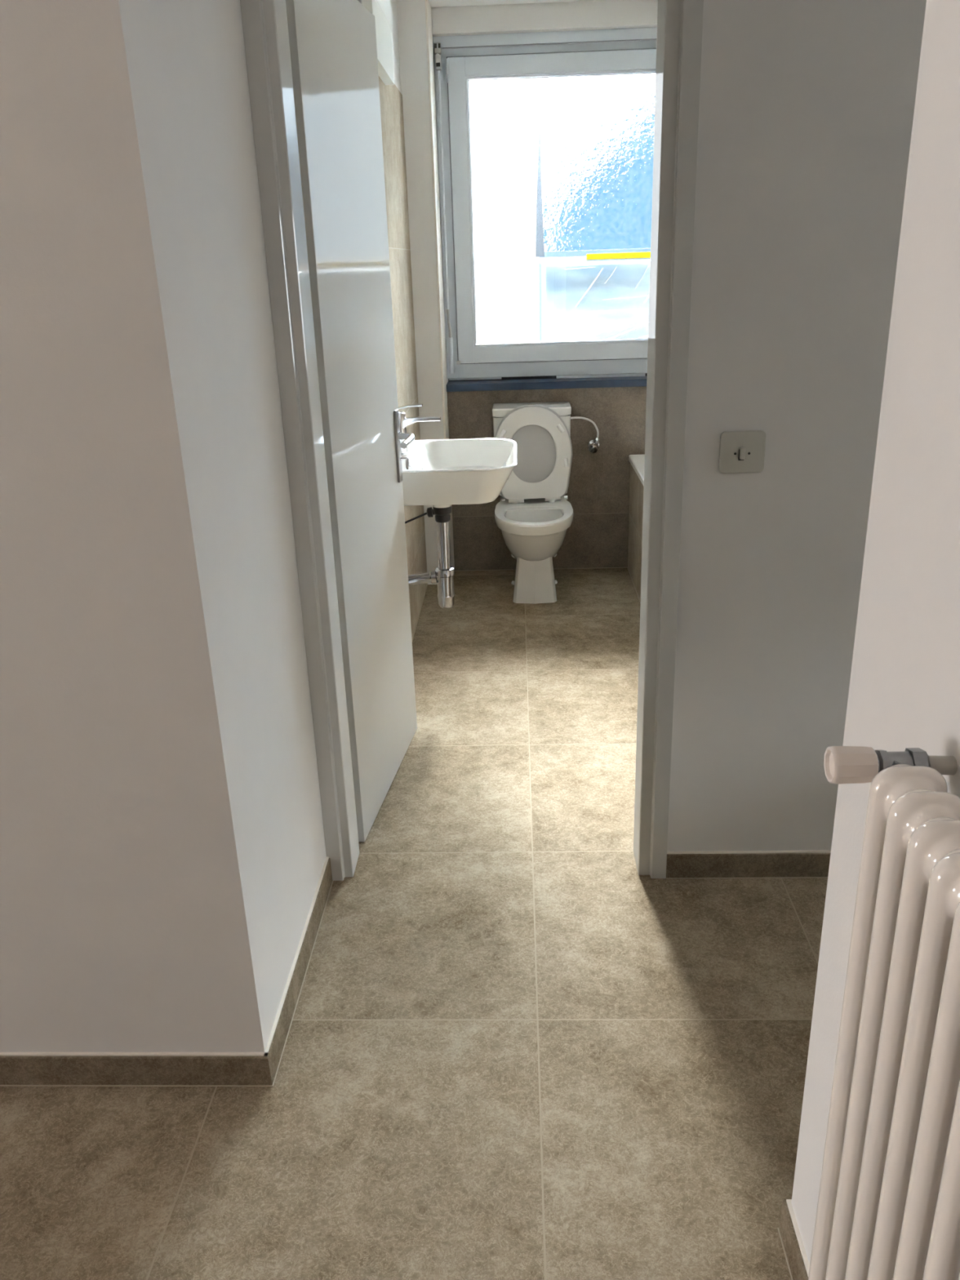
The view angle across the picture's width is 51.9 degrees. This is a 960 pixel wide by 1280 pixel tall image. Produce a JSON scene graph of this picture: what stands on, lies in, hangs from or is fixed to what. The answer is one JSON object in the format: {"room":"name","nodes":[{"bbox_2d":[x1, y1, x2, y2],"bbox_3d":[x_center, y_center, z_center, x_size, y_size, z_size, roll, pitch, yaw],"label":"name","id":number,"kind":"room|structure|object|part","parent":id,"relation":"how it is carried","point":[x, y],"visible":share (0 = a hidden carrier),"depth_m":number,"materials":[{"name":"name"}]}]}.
{"room":"hallway","nodes":[
{"label":"hallway","id":0,"kind":"room"},
{"bbox_2d":[0,0,326,1052],"bbox_3d":[-2.964,-0.382,1.877,5.095,2.385,0.760,-1,21,2],"label":"wall","id":1,"kind":"structure","parent":0,"point":[163,855],"depth_m":1.57,"materials":[{"name":"paint"}]},
{"bbox_2d":[0,1052,273,1085],"bbox_3d":[-2.836,0.835,1.927,4.904,0.070,0.010,-1,21,2],"label":"baseboard","id":2,"kind":"structure","parent":1,"relation":"attached to","point":[250,1068],"depth_m":1.83,"materials":[{"name":"tile"}]},
{"bbox_2d":[263,856,332,1079],"bbox_3d":[-0.381,0.678,2.126,0.010,0.070,0.646,-1,21,2],"label":"baseboard","id":3,"kind":"structure","parent":1,"relation":"attached to","point":[274,1047],"depth_m":2.06,"materials":[{"name":"tile"}]},
{"bbox_2d":[240,0,703,880],"bbox_3d":[0.010,-0.418,2.123,0.847,2.095,0.160,-1,21,2],"label":"door frame","id":4,"kind":"structure","parent":1,"relation":"attached to","point":[264,22],"depth_m":2.03,"materials":[{"name":"grey metal"}]},
{"bbox_2d":[285,0,417,841],"bbox_3d":[-0.274,-0.524,2.540,0.099,1.999,0.677,1,21,8],"label":"door","id":5,"kind":"structure","parent":4,"relation":"attached to","point":[333,49],"depth_m":2.43,"materials":[{"name":"white paint"}]},
{"bbox_3d":[-0.235,-0.557,2.837,0.008,0.206,0.036,1,21,8],"label":"handle","id":6,"kind":"part","parent":5,"relation":"part of","materials":[{"name":"metal"}]},
{"bbox_3d":[-0.211,-0.564,2.780,0.052,0.029,0.126,-1,21,2],"label":"lever","id":7,"kind":"part","parent":5,"relation":"part of","materials":[{"name":"silver metal"}]},
{"bbox_2d":[376,0,400,92],"bbox_3d":[-0.418,-2.121,3.338,0.160,0.339,1.580,-1,21,2],"label":"wall","id":8,"kind":"structure","parent":0,"point":[388,7],"depth_m":3.73,"materials":[{"name":"paint"}]},
{"bbox_2d":[378,76,427,640],"bbox_3d":[-0.379,-1.008,3.765,0.164,2.046,1.580,-1,21,2],"label":"tiled wall","id":9,"kind":"structure","parent":0,"point":[390,97],"depth_m":3.85,"materials":[{"name":"tile"}]},
{"bbox_2d":[357,0,394,84],"bbox_3d":[-0.317,-1.803,2.944,0.056,0.188,0.503,-1,21,2],"label":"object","id":10,"kind":"object","parent":9,"relation":"attached to","point":[384,33],"visible":0.46,"depth_m":2.96,"materials":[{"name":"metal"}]},
{"bbox_2d":[401,438,517,507],"bbox_3d":[-0.094,-0.530,3.263,0.436,0.174,0.564,-1,21,2],"label":"washbasin","id":11,"kind":"object","parent":9,"relation":"attached to","point":[441,473],"visible":0.81,"depth_m":3.04,"materials":[{"name":"white ceramic"}]},
{"bbox_2d":[398,404,440,456],"bbox_3d":[-0.207,-0.684,3.208,0.160,0.162,0.052,-1,21,2],"label":"tap","id":12,"kind":"object","parent":11,"relation":"on","point":[404,421],"visible":0.68,"depth_m":3.18,"materials":[{"name":"silver metal"}]},
{"bbox_3d":[-0.191,-0.703,3.200,0.127,0.040,0.034,-1,21,2],"label":"spout","id":13,"kind":"part","parent":12,"relation":"part of","materials":[{"name":"silver metal"}]},
{"bbox_2d":[404,505,454,608],"bbox_3d":[-0.196,-0.276,3.347,0.217,0.357,0.072,-2,21,0],"label":"trap","id":14,"kind":"object","parent":11,"relation":"attached to","point":[443,575],"visible":0.84,"depth_m":3.34,"materials":[{"name":"silver metal"}]},
{"bbox_3d":[-0.206,-0.415,3.289,0.123,0.050,0.035,-6,21,-11],"label":"pop rod","id":15,"kind":"part","parent":14,"relation":"part of","materials":[{"name":"black plastic"}]},
{"bbox_2d":[408,570,438,585],"bbox_3d":[-0.218,-0.209,3.377,0.163,0.052,0.048,-1,21,2],"label":"outlet","id":16,"kind":"object","parent":14,"relation":"attached to","point":[432,577],"depth_m":3.36,"materials":[{"name":"silver metal"}]},
{"bbox_2d":[437,575,454,608],"bbox_3d":[-0.117,-0.169,3.392,0.060,0.120,0.060,-1,21,2],"label":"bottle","id":17,"kind":"object","parent":14,"relation":"on","point":[446,594],"depth_m":3.37,"materials":[{"name":"silver metal"}]},
{"bbox_2d":[0,567,827,1279],"bbox_3d":[-1.442,1.503,0.330,8.400,0.120,10.700,-1,21,2],"label":"floor","id":18,"kind":"structure","parent":0,"point":[513,1050],"depth_m":1.86,"materials":[{"name":"tile"}]},
{"bbox_2d":[492,401,573,604],"bbox_3d":[0.237,-0.605,4.372,0.356,0.821,0.692,-1,21,2],"label":"toilet","id":19,"kind":"object","parent":18,"relation":"on","point":[533,514],"visible":0.93,"depth_m":4.36,"materials":[{"name":"white ceramic"}]},
{"bbox_3d":[0.233,-1.044,4.473,0.354,0.040,0.190,-1,21,2],"label":"cistern lid","id":20,"kind":"part","parent":19,"relation":"part of","materials":[{"name":"white ceramic"}]},
{"bbox_3d":[0.234,-0.837,4.402,0.356,0.408,0.097,-1,21,2],"label":"seat lid","id":21,"kind":"part","parent":19,"relation":"part of","materials":[{"name":"white plastic"}]},
{"bbox_3d":[0.234,-0.828,4.384,0.343,0.397,0.095,-1,21,2],"label":"seat","id":22,"kind":"part","parent":19,"relation":"part of","materials":[{"name":"white plastic"}]},
{"bbox_3d":[0.237,-0.461,4.326,0.347,0.216,0.504,-1,21,2],"label":"bowl","id":23,"kind":"part","parent":19,"relation":"part of","materials":[{"name":"white ceramic"}]},
{"bbox_2d":[627,454,644,601],"bbox_3d":[1.052,-0.326,3.949,0.748,0.552,1.628,-1,21,2],"label":"bathtub","id":24,"kind":"object","parent":18,"relation":"on","point":[635,518],"visible":0.12,"depth_m":4.46,"materials":[{"name":"white ceramic"}]},
{"bbox_2d":[395,0,448,584],"bbox_3d":[-0.225,-1.475,4.496,0.127,2.385,0.550,-1,21,2],"label":"wall","id":25,"kind":"structure","parent":0,"point":[411,14],"depth_m":4.10,"materials":[{"name":"paint"}]},
{"bbox_2d":[425,0,454,568],"bbox_3d":[-0.169,-1.415,4.333,0.008,2.385,0.214,-1,21,2],"label":"trim","id":26,"kind":"structure","parent":25,"relation":"attached to","point":[428,8],"depth_m":4.17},
{"bbox_2d":[428,0,598,7],"bbox_3d":[-1.519,-0.835,-0.566,8.400,0.120,10.700,-1,21,2],"label":"ceiling","id":27,"kind":"structure","parent":0,"point":[433,3],"depth_m":3.96,"materials":[{"name":"paint"}]},
{"bbox_2d":[431,0,657,36],"bbox_3d":[0.624,-1.932,4.404,1.593,1.519,0.340,-1,21,2],"label":"wall","id":28,"kind":"structure","parent":0,"point":[600,14],"depth_m":4.01,"materials":[{"name":"paint"}]},
{"bbox_2d":[432,26,657,391],"bbox_3d":[0.497,-1.846,4.321,1.343,1.426,0.205,-1,21,2],"label":"window","id":29,"kind":"structure","parent":28,"relation":"in","point":[612,362],"depth_m":4.32,"materials":[{"name":"white plastic"}]},
{"bbox_2d":[433,42,453,373],"bbox_3d":[-0.155,-1.846,4.303,0.030,1.321,0.050,-1,21,2],"label":"blind crank","id":30,"kind":"object","parent":29,"relation":"attached to","point":[437,51],"visible":1,"depth_m":4.27,"materials":[{"name":"metal"}]},
{"bbox_3d":[-0.159,-1.931,4.274,0.012,0.990,0.018,2,21,11],"label":"rod","id":31,"kind":"part","parent":30,"relation":"part of","materials":[{"name":"white plastic"}]},
{"bbox_3d":[-0.133,-1.297,4.498,0.021,0.155,0.021,-1,21,2],"label":"handle","id":32,"kind":"part","parent":30,"relation":"part of","materials":[{"name":"white plastic"}]},
{"bbox_3d":[0.518,-1.196,4.570,1.339,0.033,0.205,-1,21,2],"label":"sill","id":33,"kind":"part","parent":29,"relation":"part of","materials":[{"name":"blue stone"}]},
{"bbox_2d":[447,386,646,570],"bbox_3d":[0.661,-0.819,4.830,1.593,0.866,0.340,-1,21,2],"label":"tiled wall","id":34,"kind":"structure","parent":0,"point":[597,494],"depth_m":4.67,"materials":[{"name":"tile"}]},
{"bbox_2d":[587,436,599,453],"bbox_3d":[0.529,-0.905,4.582,0.055,0.072,0.067,-1,21,2],"label":"valve","id":35,"kind":"object","parent":34,"relation":"attached to","point":[593,445],"visible":1,"depth_m":4.57,"materials":[{"name":"silver metal"}]},
{"bbox_2d":[570,416,599,437],"bbox_3d":[0.476,-0.972,4.522,0.156,0.109,0.018,-10,22,-20],"label":"hose","id":36,"kind":"object","parent":35,"relation":"attached to","point":[574,417],"visible":0.89,"depth_m":4.52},
{"bbox_3d":[0.526,-0.889,4.572,0.048,0.048,0.036,-1,21,2],"label":"valve handle","id":37,"kind":"part","parent":35,"relation":"part of","materials":[{"name":"silver metal"}]},
{"bbox_2d":[666,0,926,851],"bbox_3d":[1.118,-0.568,2.011,3.055,2.385,0.110,-1,21,2],"label":"wall","id":38,"kind":"structure","parent":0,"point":[806,107],"depth_m":1.99,"materials":[{"name":"paint"}]},
{"bbox_2d":[718,430,766,473],"bbox_3d":[0.541,-0.386,2.033,0.092,0.086,0.016,-1,21,2],"label":"light switch","id":39,"kind":"object","parent":38,"relation":"attached to","point":[740,451],"visible":1,"depth_m":2.03,"materials":[{"name":"beige plastic"}]},
{"bbox_2d":[666,850,831,878],"bbox_3d":[1.565,0.528,2.352,2.226,0.070,0.010,-1,21,2],"label":"baseboard","id":40,"kind":"structure","parent":38,"relation":"attached to","point":[735,864],"depth_m":2.38,"materials":[{"name":"stone"}]},
{"bbox_2d":[791,0,959,1264],"bbox_3d":[1.418,0.959,-1.998,2.175,2.385,6.535,-1,21,2],"label":"wall","id":41,"kind":"structure","parent":0,"point":[904,686],"depth_m":0.99,"materials":[{"name":"paint"}]},
{"bbox_2d":[779,1199,809,1279],"bbox_3d":[0.362,2.056,-1.533,0.010,0.070,6.546,-1,21,2],"label":"baseboard","id":42,"kind":"structure","parent":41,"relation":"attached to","point":[798,1263],"depth_m":1.46,"materials":[{"name":"tile"}]},
{"bbox_2d":[808,746,959,1279],"bbox_3d":[0.384,0.666,0.805,0.113,0.991,0.626,-1,21,2],"label":"radiator","id":43,"kind":"object","parent":41,"relation":"attached to","point":[888,1206],"visible":1,"depth_m":0.85,"materials":[{"name":"beige metal"}]},
{"bbox_3d":[0.342,0.115,0.911,0.040,0.036,0.036,-1,21,2],"label":"valve knob","id":44,"kind":"part","parent":43,"relation":"part of","materials":[{"name":"beige plastic"}]},
{"label":"outside","id":45,"kind":"structure","parent":0,"visible":0},
{"bbox_2d":[537,252,650,263],"bbox_3d":[1.198,-1.985,5.076,1.800,0.039,0.030,-1,21,2],"label":"guard rail","id":46,"kind":"object","parent":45,"point":[628,255],"visible":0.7,"depth_m":5.09,"materials":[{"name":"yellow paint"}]},
{"bbox_2d":[535,73,655,257],"bbox_3d":[1.175,-2.552,4.886,1.810,1.170,0.044,-1,21,2],"label":"window pane","id":47,"kind":"object","parent":46,"relation":"on","point":[595,162],"visible":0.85,"depth_m":4.97,"materials":[{"name":"clear glass"}]},
{"bbox_3d":[0.303,-2.265,5.024,0.046,0.590,0.040,-1,21,2],"label":"post","id":48,"kind":"part","parent":47,"relation":"part of","materials":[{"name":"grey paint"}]},
{"bbox_2d":[541,259,650,341],"bbox_3d":[1.183,-1.581,5.260,1.700,0.850,0.024,-1,21,2],"label":"window pane","id":49,"kind":"object","parent":46,"relation":"hanging from","point":[588,300],"visible":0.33,"depth_m":5.21,"materials":[{"name":"glass"}]},
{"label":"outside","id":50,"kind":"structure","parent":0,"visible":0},
{"bbox_3d":[1.692,-1.671,16.847,30.000,0.200,22.400,-1,21,2],"label":"trim","id":51,"kind":"structure","parent":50,"visible":0},
{"bbox_2d":[538,248,650,341],"bbox_3d":[1.503,-2.535,10.840,1.650,5.720,3.000,-1,21,2],"label":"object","id":52,"kind":"structure","parent":51,"relation":"on","point":[567,253],"depth_m":8.90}
]}

